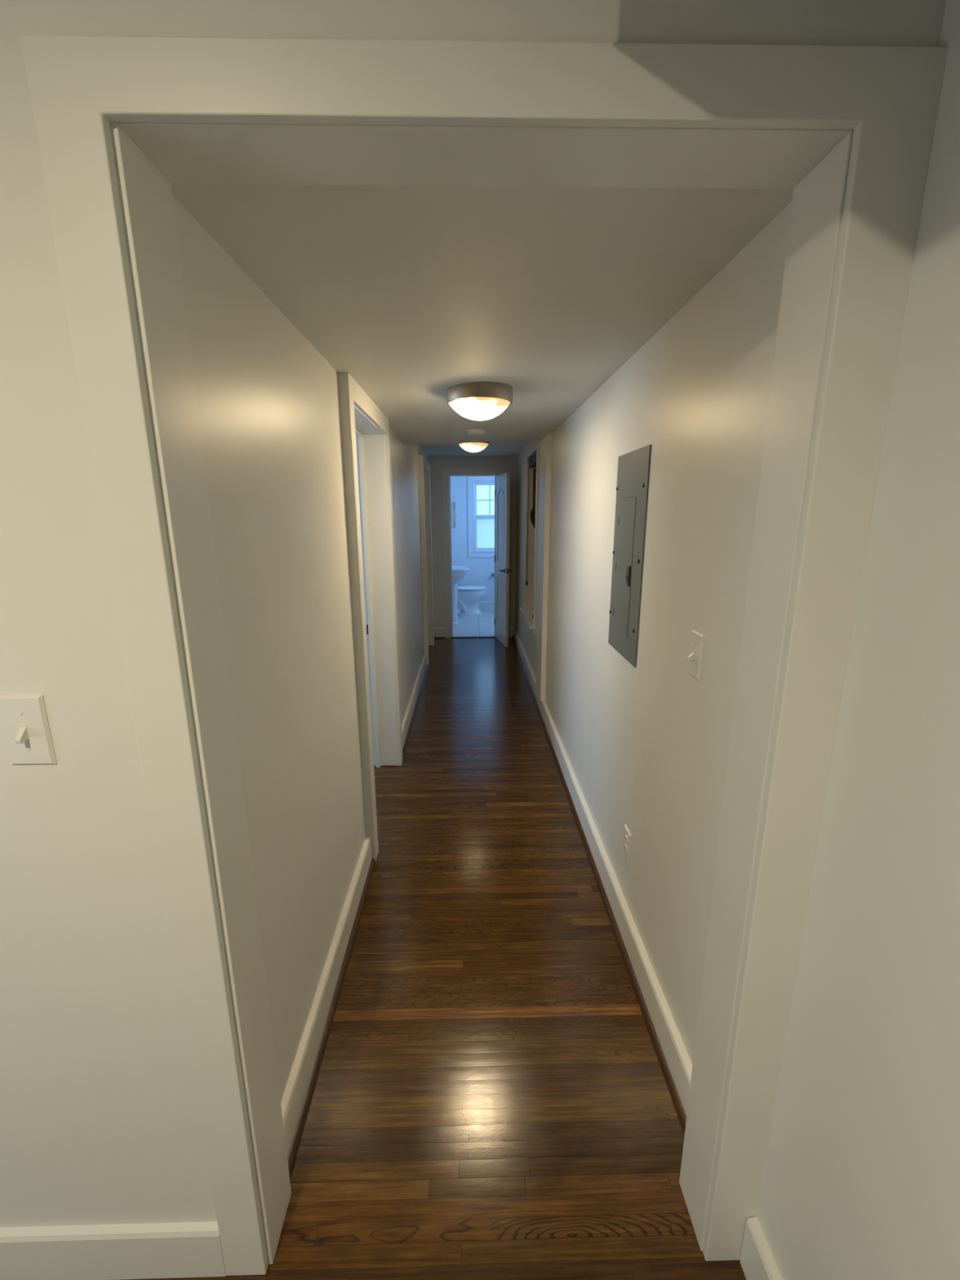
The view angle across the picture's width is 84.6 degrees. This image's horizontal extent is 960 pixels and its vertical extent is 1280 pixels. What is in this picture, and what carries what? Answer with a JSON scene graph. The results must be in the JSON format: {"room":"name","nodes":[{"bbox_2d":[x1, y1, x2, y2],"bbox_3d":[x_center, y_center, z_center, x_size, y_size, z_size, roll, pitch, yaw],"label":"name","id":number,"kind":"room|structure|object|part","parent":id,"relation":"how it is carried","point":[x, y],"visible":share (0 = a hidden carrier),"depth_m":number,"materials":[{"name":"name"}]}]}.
{"room":"home hallway","nodes":[
{"label":"home hallway","id":0,"kind":"room"},
{"bbox_2d":[172,195,430,1101],"bbox_3d":[-0.613,-0.483,3.745,0.122,2.300,5.708,0,13,-1],"label":"wall","id":1,"kind":"structure","parent":0,"point":[268,400],"depth_m":1.38,"materials":[{"name":"paint"}]},
{"bbox_2d":[280,835,375,1180],"bbox_3d":[-0.487,1.093,1.813,0.041,0.134,1.213,0,13,-1],"label":"baseboard","id":2,"kind":"structure","parent":1,"relation":"attached to","point":[298,1094],"depth_m":1.59,"materials":[{"name":"paint"}]},
{"bbox_2d":[337,372,403,861],"bbox_3d":[-0.511,-0.108,2.674,0.040,2.068,1.024,0,13,-1],"label":"trim","id":3,"kind":"structure","parent":1,"relation":"attached to","point":[351,394],"depth_m":2.22,"materials":[{"name":"paint"}]},
{"bbox_2d":[354,405,398,767],"bbox_3d":[-0.593,-0.068,2.681,0.167,1.988,0.892,0,13,-1],"label":"trim","id":4,"kind":"structure","parent":1,"relation":"attached to","point":[370,439],"depth_m":3.06,"materials":[{"name":"paint"}]},
{"bbox_2d":[401,653,428,757],"bbox_3d":[-0.542,0.459,4.459,0.041,0.134,2.200,0,13,-1],"label":"baseboard","id":5,"kind":"structure","parent":1,"relation":"attached to","point":[406,725],"depth_m":4.20,"materials":[{"name":"paint"}]},
{"bbox_2d":[418,454,434,664],"bbox_3d":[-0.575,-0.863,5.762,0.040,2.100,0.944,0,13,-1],"label":"trim","id":6,"kind":"structure","parent":1,"relation":"attached to","point":[423,462],"depth_m":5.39,"materials":[{"name":"paint"}]},
{"bbox_2d":[121,608,746,1279],"bbox_3d":[-0.330,1.133,2.095,4.600,0.084,13.960,0,13,-1],"label":"floor","id":7,"kind":"structure","parent":0,"point":[491,1100],"depth_m":1.55,"materials":[{"name":"brown wood"}]},
{"bbox_2d":[452,565,469,625],"bbox_3d":[-0.414,-0.664,7.505,0.535,0.892,0.556,0,13,-1],"label":"pedestal sink","id":8,"kind":"object","parent":7,"relation":"on","point":[459,573],"visible":0.3,"depth_m":7.44,"materials":[{"name":"white ceramic"}]},
{"bbox_2d":[452,565,469,582],"bbox_3d":[-0.415,-0.913,7.445,0.535,0.212,0.556,0,13,-1],"label":"basin","id":9,"kind":"object","parent":8,"relation":"in","point":[459,572],"depth_m":7.27,"materials":[{"name":"white ceramic"}]},
{"bbox_2d":[457,585,487,615],"bbox_3d":[-0.293,-0.776,8.277,0.807,0.752,0.430,0,13,-1],"label":"toilet","id":10,"kind":"object","parent":7,"relation":"on","point":[468,597],"visible":0.57,"depth_m":8.20,"materials":[{"name":"white ceramic"}]},
{"bbox_3d":[-0.147,-0.794,8.276,0.510,0.013,0.376,0,13,-1],"label":"seat","id":11,"kind":"part","parent":10,"relation":"part of","materials":[{"name":"white plastic"}]},
{"bbox_3d":[-0.153,-0.821,8.270,0.508,0.027,0.374,0,13,-1],"label":"lid","id":12,"kind":"part","parent":10,"relation":"part of","materials":[{"name":"white plastic"}]},
{"bbox_2d":[428,456,516,627],"bbox_3d":[-0.093,-1.165,6.584,1.280,2.300,0.110,0,13,-1],"label":"wall","id":13,"kind":"structure","parent":0,"point":[508,464],"depth_m":6.45,"materials":[{"name":"paint"}]},
{"bbox_2d":[433,627,445,638],"bbox_3d":[-0.526,-0.090,6.758,0.160,0.132,0.035,0,13,-1],"label":"baseboard","id":14,"kind":"structure","parent":13,"relation":"attached to","point":[439,633],"depth_m":6.75,"materials":[{"name":"paint"}]},
{"bbox_2d":[441,467,502,637],"bbox_3d":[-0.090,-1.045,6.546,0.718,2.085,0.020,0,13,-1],"label":"trim","id":15,"kind":"structure","parent":13,"relation":"attached to","point":[446,471],"depth_m":6.44,"materials":[{"name":"paint"}]},
{"bbox_2d":[451,635,495,638],"bbox_3d":[-0.085,-0.036,6.790,0.565,0.010,0.040,0,13,-1],"label":"trim","id":16,"kind":"structure","parent":13,"relation":"attached to","point":[493,636],"depth_m":6.77,"materials":[{"name":"brown wood"}]},
{"bbox_2d":[494,472,511,647],"bbox_3d":[0.254,-0.944,6.306,0.134,1.985,0.549,-3,14,-11],"label":"door","id":17,"kind":"structure","parent":13,"relation":"in","point":[501,491],"depth_m":6.23,"materials":[{"name":"paint"}]},
{"bbox_3d":[0.264,-0.474,6.417,0.027,0.520,0.272,-3,14,-11],"label":"panel","id":18,"kind":"part","parent":17,"relation":"part of","materials":[{"name":"paint"}]},
{"bbox_3d":[0.261,-1.354,6.207,0.027,0.800,0.272,-3,14,-11],"label":"panel","id":19,"kind":"part","parent":17,"relation":"part of","materials":[{"name":"paint"}]},
{"bbox_2d":[508,626,513,637],"bbox_3d":[0.349,-0.099,6.781,0.154,0.132,0.021,0,13,-1],"label":"baseboard","id":20,"kind":"structure","parent":13,"relation":"attached to","point":[510,628],"depth_m":6.77,"materials":[{"name":"paint"}]},
{"bbox_2d":[450,475,494,601],"bbox_3d":[-0.125,-1.738,8.550,2.500,2.500,0.120,0,13,-1],"label":"wall","id":21,"kind":"structure","parent":0,"point":[480,571],"depth_m":8.56,"materials":[{"name":"paint"}]},
{"bbox_2d":[467,475,494,557],"bbox_3d":[0.158,-1.968,8.475,0.704,1.260,0.130,0,13,-1],"label":"window","id":22,"kind":"structure","parent":21,"relation":"in","point":[488,552],"depth_m":8.47,"materials":[{"name":"paint"}]},
{"bbox_3d":[0.160,-1.448,8.599,0.542,0.020,0.130,0,13,-1],"label":"sill","id":23,"kind":"part","parent":22,"relation":"part of","materials":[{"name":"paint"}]},
{"bbox_3d":[0.159,-1.728,8.534,0.490,0.554,0.030,0,13,-1],"label":"sash","id":24,"kind":"part","parent":22,"relation":"part of","materials":[{"name":"paint"}]},
{"bbox_3d":[0.156,-2.235,8.447,0.490,0.542,0.030,0,13,-1],"label":"sash","id":25,"kind":"part","parent":22,"relation":"part of","materials":[{"name":"paint"}]},
{"bbox_3d":[0.159,-1.733,8.533,0.430,0.484,0.004,0,13,-1],"label":"pane","id":26,"kind":"part","parent":22,"relation":"part of","materials":[{"name":"clear glass"}]},
{"bbox_3d":[0.156,-2.240,8.446,0.430,0.472,0.004,0,13,-1],"label":"pane","id":27,"kind":"part","parent":22,"relation":"part of","materials":[{"name":"clear glass"}]},
{"bbox_2d":[477,601,493,608],"bbox_3d":[0.136,-0.574,8.763,1.690,0.135,0.018,0,13,-1],"label":"baseboard","id":28,"kind":"structure","parent":21,"relation":"attached to","point":[482,605],"depth_m":8.75,"materials":[{"name":"paint"}]},
{"bbox_2d":[0,0,946,1227],"bbox_3d":[-0.941,-0.025,0.850,3.350,2.760,0.122,0,13,-1],"label":"wall","id":29,"kind":"structure","parent":0,"point":[100,1123],"depth_m":0.82,"materials":[{"name":"paint"}]},
{"bbox_2d":[0,694,57,764],"bbox_3d":[-0.713,0.144,0.821,0.070,0.117,0.022,0,13,-1],"label":"light switch","id":30,"kind":"object","parent":29,"relation":"attached to","point":[24,720],"visible":1,"depth_m":0.82,"materials":[{"name":"beige plastic"}]},
{"bbox_2d":[0,1221,226,1279],"bbox_3d":[-1.571,1.274,1.078,2.078,0.132,0.019,0,13,-1],"label":"baseboard","id":31,"kind":"structure","parent":29,"relation":"attached to","point":[182,1249],"depth_m":1.08,"materials":[{"name":"paint"}]},
{"bbox_2d":[109,122,853,1264],"bbox_3d":[0.009,0.322,0.953,0.939,2.030,0.122,0,13,-1],"label":"trim","id":32,"kind":"structure","parent":29,"relation":"attached to","point":[149,157],"depth_m":0.78,"materials":[{"name":"paint"}]},
{"bbox_2d":[18,34,947,1275],"bbox_3d":[0.017,0.305,0.878,1.106,2.097,0.016,0,13,-1],"label":"trim","id":33,"kind":"structure","parent":29,"relation":"attached to","point":[77,85],"depth_m":0.70,"materials":[{"name":"paint"}]},
{"bbox_2d":[419,440,529,456],"bbox_3d":[-0.963,-1.965,5.125,3.500,0.118,2.520,0,13,-1],"label":"ceiling","id":34,"kind":"structure","parent":0,"point":[513,448],"depth_m":5.64,"materials":[{"name":"paint"}]},
{"bbox_2d":[457,441,489,452],"bbox_3d":[-0.056,-1.759,4.741,0.287,0.134,0.287,0,13,-1],"label":"ceiling light","id":35,"kind":"object","parent":34,"relation":"attached to","point":[468,446],"visible":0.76,"depth_m":4.67,"materials":[{"name":"white glass"}]},
{"bbox_2d":[170,182,793,444],"bbox_3d":[-0.019,-1.218,2.337,1.310,0.278,3.288,0,13,-1],"label":"ceiling","id":36,"kind":"structure","parent":0,"point":[414,293],"depth_m":1.18,"materials":[{"name":"paint"}]},
{"bbox_2d":[466,428,485,435],"bbox_3d":[-0.025,-1.337,3.402,0.128,0.039,0.128,0,13,-1],"label":"smoke detector","id":37,"kind":"object","parent":36,"relation":"attached to","point":[477,432],"visible":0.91,"depth_m":3.36,"materials":[{"name":"paint"}]},
{"bbox_2d":[446,381,512,420],"bbox_3d":[-0.002,-1.029,2.294,0.287,0.134,0.287,0,13,-1],"label":"ceiling light","id":38,"kind":"object","parent":36,"relation":"attached to","point":[484,400],"visible":0.97,"depth_m":2.20,"materials":[{"name":"white glass"}]},
{"bbox_3d":[-0.001,-0.997,2.302,0.268,0.068,0.268,0,13,-1],"label":"lamp shade","id":39,"kind":"part","parent":38,"relation":"part of","materials":[{"name":"beige glass"}]},
{"bbox_2d":[515,0,959,1279],"bbox_3d":[0.650,-0.005,0.742,0.173,2.760,11.820,0,13,-1],"label":"wall","id":40,"kind":"structure","parent":0,"point":[860,1180],"depth_m":0.89,"materials":[{"name":"paint"}]},
{"bbox_2d":[519,607,535,635],"bbox_3d":[0.505,-0.194,5.142,0.151,0.080,1.010,0,13,-1],"label":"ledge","id":41,"kind":"object","parent":40,"relation":"attached to","point":[527,614],"visible":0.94,"depth_m":5.10,"materials":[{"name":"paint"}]},
{"bbox_2d":[523,441,539,626],"bbox_3d":[0.472,-0.962,4.932,0.014,1.570,0.920,0,13,-1],"label":"trim","id":42,"kind":"structure","parent":40,"relation":"attached to","point":[535,448],"depth_m":4.60,"materials":[{"name":"paint"}]},
{"bbox_2d":[528,453,536,467],"bbox_3d":[0.520,-1.636,4.785,0.074,0.081,0.785,0,13,-1],"label":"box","id":43,"kind":"object","parent":40,"relation":"attached to","point":[532,460],"visible":0.49,"depth_m":4.89,"materials":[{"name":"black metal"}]},
{"bbox_2d":[525,466,528,585],"bbox_3d":[0.479,-1.131,5.298,0.022,1.170,0.021,0,13,-1],"label":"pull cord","id":44,"kind":"object","parent":43,"relation":"hanging from","point":[526,582],"visible":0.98,"depth_m":5.30,"materials":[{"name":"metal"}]},
{"bbox_2d":[532,468,536,507],"bbox_3d":[0.549,-1.489,5.190,0.058,0.375,0.020,0,13,-1],"label":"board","id":45,"kind":"object","parent":43,"relation":"hanging from","point":[534,469],"visible":0.27,"depth_m":5.18,"materials":[{"name":"wood"}]},
{"bbox_2d":[529,469,536,528],"bbox_3d":[0.544,-1.368,5.135,0.104,0.566,0.103,12,18,41],"label":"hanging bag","id":46,"kind":"object","parent":45,"relation":"hanging from","point":[532,516],"visible":0.38,"depth_m":5.14,"materials":[{"name":"fabric"}]},
{"bbox_2d":[535,433,551,700],"bbox_3d":[0.480,-0.514,4.016,0.038,1.954,0.310,0,13,-1],"label":"trim","id":47,"kind":"structure","parent":40,"relation":"attached to","point":[546,442],"depth_m":3.92,"materials":[{"name":"paint"}]},
{"bbox_2d":[511,626,692,1135],"bbox_3d":[0.488,0.561,4.018,0.041,0.134,5.708,0,13,-1],"label":"baseboard","id":48,"kind":"structure","parent":40,"relation":"attached to","point":[675,1063],"depth_m":1.88,"materials":[{"name":"paint"}]},
{"bbox_2d":[622,824,631,863],"bbox_3d":[0.542,0.754,1.952,0.010,0.117,0.072,0,13,-1],"label":"wall outlet","id":49,"kind":"object","parent":40,"relation":"attached to","point":[627,835],"visible":1,"depth_m":1.94,"materials":[{"name":"beige plastic"}]},
{"bbox_2d":[623,844,626,853],"bbox_3d":[0.539,0.773,1.957,0.004,0.028,0.033,0,13,-1],"label":"receptacle","id":50,"kind":"object","parent":49,"relation":"attached to","point":[624,845],"depth_m":1.95,"materials":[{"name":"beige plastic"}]},
{"bbox_2d":[624,835,627,843],"bbox_3d":[0.539,0.735,1.948,0.004,0.028,0.033,0,13,-1],"label":"receptacle","id":51,"kind":"object","parent":49,"relation":"attached to","point":[625,836],"depth_m":1.94,"materials":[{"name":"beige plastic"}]},
{"bbox_2d":[608,444,651,667],"bbox_3d":[0.532,-0.303,1.926,0.012,0.734,0.364,0,13,-1],"label":"electrical panel","id":52,"kind":"object","parent":40,"relation":"attached to","point":[633,467],"visible":1,"depth_m":1.89,"materials":[{"name":"grey metal"}]},
{"bbox_3d":[0.532,-0.271,1.958,0.002,0.492,0.200,0,13,-1],"label":"panel door","id":53,"kind":"part","parent":52,"relation":"part of","materials":[{"name":"grey metal"}]},
{"bbox_3d":[0.531,-0.230,1.890,0.006,0.072,0.042,0,13,-1],"label":"latch pull","id":54,"kind":"part","parent":52,"relation":"part of","materials":[{"name":"black metal"}]},
{"bbox_2d":[687,629,704,680],"bbox_3d":[0.541,0.038,1.345,0.022,0.117,0.070,0,13,-1],"label":"light switch","id":55,"kind":"object","parent":40,"relation":"attached to","point":[697,639],"visible":1,"depth_m":1.33,"materials":[{"name":"beige plastic"}]},
{"bbox_2d":[739,1216,782,1279],"bbox_3d":[0.624,1.935,-1.724,0.025,0.134,5.822,0,13,-1],"label":"baseboard","id":56,"kind":"structure","parent":40,"relation":"attached to","point":[757,1261],"depth_m":1.06,"materials":[{"name":"paint"}]},
{"bbox_3d":[-0.754,-1.494,7.541,0.120,2.500,1.930,0,13,-1],"label":"wall","id":57,"kind":"structure","parent":0,"visible":0},
{"bbox_2d":[450,501,457,528],"bbox_3d":[-0.499,-1.698,7.188,0.379,0.380,0.428,0,13,-1],"label":"medicine cabinet","id":58,"kind":"object","parent":57,"relation":"attached to","point":[453,504],"visible":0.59,"depth_m":7.37,"materials":[{"name":"paint"}]},
{"label":"outside","id":59,"kind":"structure","parent":0,"visible":0},
{"bbox_3d":[-0.385,-2.771,19.312,24.000,0.100,21.140,0,13,-1],"label":"lawn","id":60,"kind":"structure","parent":59,"visible":0},
{"bbox_2d":[474,517,494,550],"bbox_3d":[0.229,-2.521,14.831,9.699,1.849,1.473,0,13,-1],"label":"hedge","id":61,"kind":"object","parent":60,"relation":"on","point":[490,526],"visible":0.02,"depth_m":14.10,"materials":[{"name":"green plant"}]}
]}

